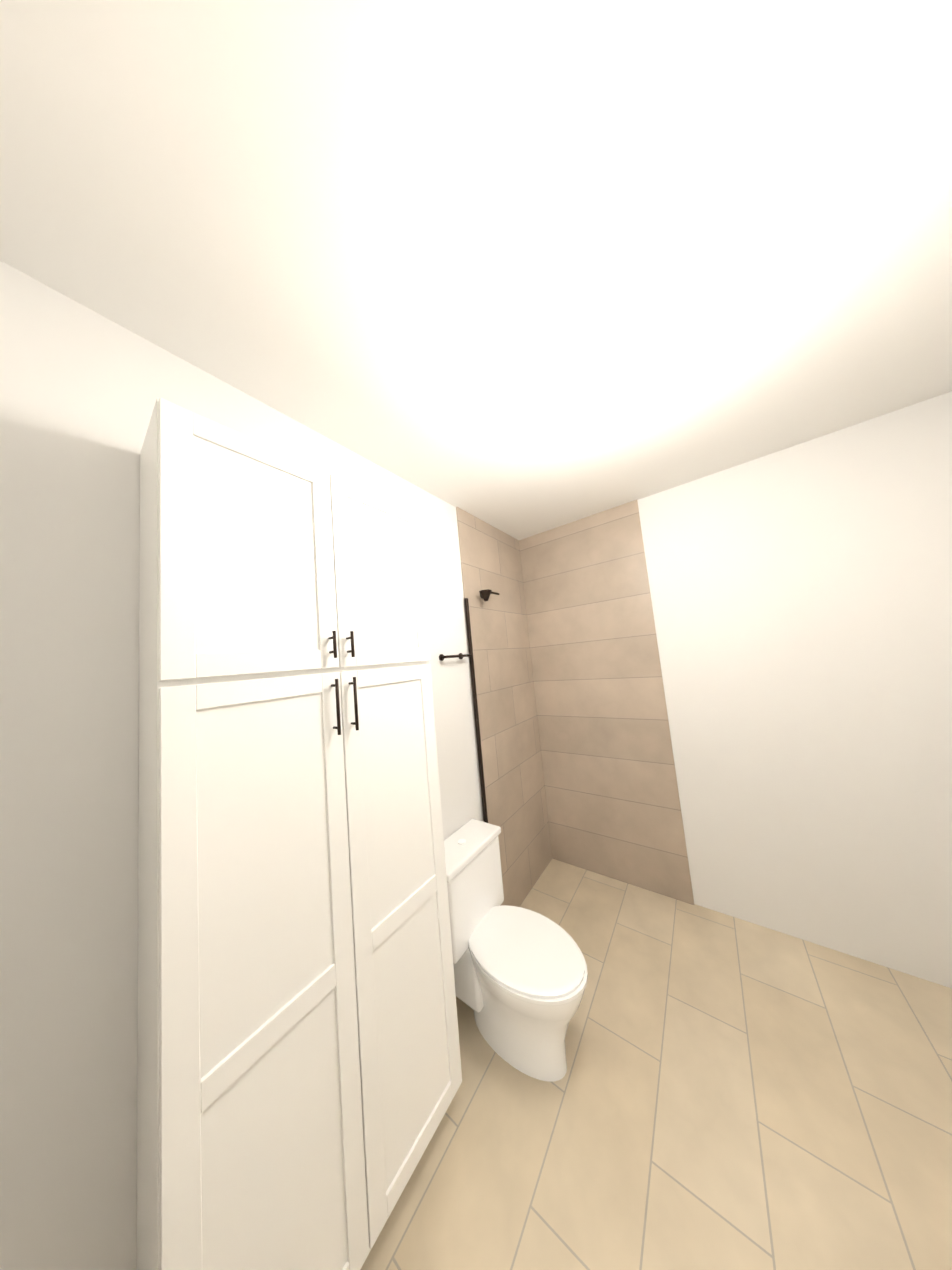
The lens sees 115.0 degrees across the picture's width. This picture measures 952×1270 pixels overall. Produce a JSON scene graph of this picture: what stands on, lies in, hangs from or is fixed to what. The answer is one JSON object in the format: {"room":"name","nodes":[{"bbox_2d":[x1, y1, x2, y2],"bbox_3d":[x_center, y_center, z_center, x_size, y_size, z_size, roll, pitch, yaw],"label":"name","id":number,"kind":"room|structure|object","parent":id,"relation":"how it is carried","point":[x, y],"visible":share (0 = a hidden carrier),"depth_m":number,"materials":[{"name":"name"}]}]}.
{"room":"bathroom","nodes":[
{"label":"bathroom","id":0,"kind":"room"},
{"bbox_2d":[0,261,483,1269],"bbox_3d":[-1.443,0.474,0.172,0.120,2.800,6.670,-9,-6,36],"label":"wall","id":1,"kind":"structure","parent":0,"point":[82,387],"depth_m":0.74,"materials":[{"name":"paint"}]},
{"bbox_2d":[439,653,470,660],"bbox_3d":[-0.128,0.131,1.860,0.068,0.040,0.240,-9,-6,36],"label":"towel bar","id":2,"kind":"object","parent":1,"relation":"attached to","point":[442,657],"visible":1,"depth_m":1.81,"materials":[{"name":"brown metal"}]},
{"bbox_2d":[456,507,551,906],"bbox_3d":[0.259,0.506,2.352,0.012,2.800,0.900,-9,-6,36],"label":"tiled wall","id":3,"kind":"structure","parent":1,"relation":"attached to","point":[516,803],"depth_m":2.29,"materials":[{"name":"beige tile"}]},
{"bbox_2d":[479,589,498,600],"bbox_3d":[0.087,-0.279,2.160,0.132,0.096,0.215,-9,-6,36],"label":"shower","id":4,"kind":"object","parent":3,"relation":"attached to","point":[485,595],"visible":1,"depth_m":2.08,"materials":[{"name":"black metal"}]},
{"bbox_2d":[0,0,951,539],"bbox_3d":[0.349,-1.260,-1.129,4.940,0.100,6.670,-9,-6,36],"label":"ceiling","id":5,"kind":"structure","parent":0,"point":[520,268],"depth_m":0.74,"materials":[{"name":"paint"}]},
{"bbox_2d":[360,858,951,1269],"bbox_3d":[0.782,1.766,0.843,2.560,0.050,2.900,-9,-6,36],"label":"floor","id":6,"kind":"structure","parent":0,"point":[726,1092],"depth_m":1.10,"materials":[{"name":"beige tile"}]},
{"bbox_2d":[137,397,461,1269],"bbox_3d":[-0.499,0.652,1.018,0.336,2.420,0.820,-9,-6,36],"label":"linen cabinet","id":7,"kind":"object","parent":6,"relation":"on","point":[299,1075],"visible":1,"depth_m":0.80,"materials":[{"name":"paint"}]},
{"bbox_2d":[464,598,487,822],"bbox_3d":[0.030,0.820,1.949,0.022,2.150,0.020,-9,-6,36],"label":"shower frame","id":8,"kind":"object","parent":6,"relation":"on","point":[479,749],"visible":0.56,"depth_m":1.97,"materials":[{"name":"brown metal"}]},
{"bbox_2d":[444,819,587,1081],"bbox_3d":[0.160,1.450,1.423,0.709,0.787,0.450,-9,-6,36],"label":"toilet","id":9,"kind":"object","parent":6,"relation":"on","point":[520,976],"visible":0.92,"depth_m":1.35,"materials":[{"name":"white ceramic"}]},
{"bbox_2d":[637,391,951,987],"bbox_3d":[2.480,0.219,1.341,4.820,2.800,0.120,-9,-6,36],"label":"wall","id":10,"kind":"structure","parent":0,"point":[801,596],"depth_m":1.68,"materials":[{"name":"paint"}]},
{"bbox_2d":[519,500,693,904],"bbox_3d":[0.922,0.452,2.413,0.988,2.800,0.012,-9,-6,36],"label":"tiled wall","id":11,"kind":"structure","parent":10,"relation":"attached to","point":[612,794],"depth_m":2.35,"materials":[{"name":"beige tile"}]}
]}

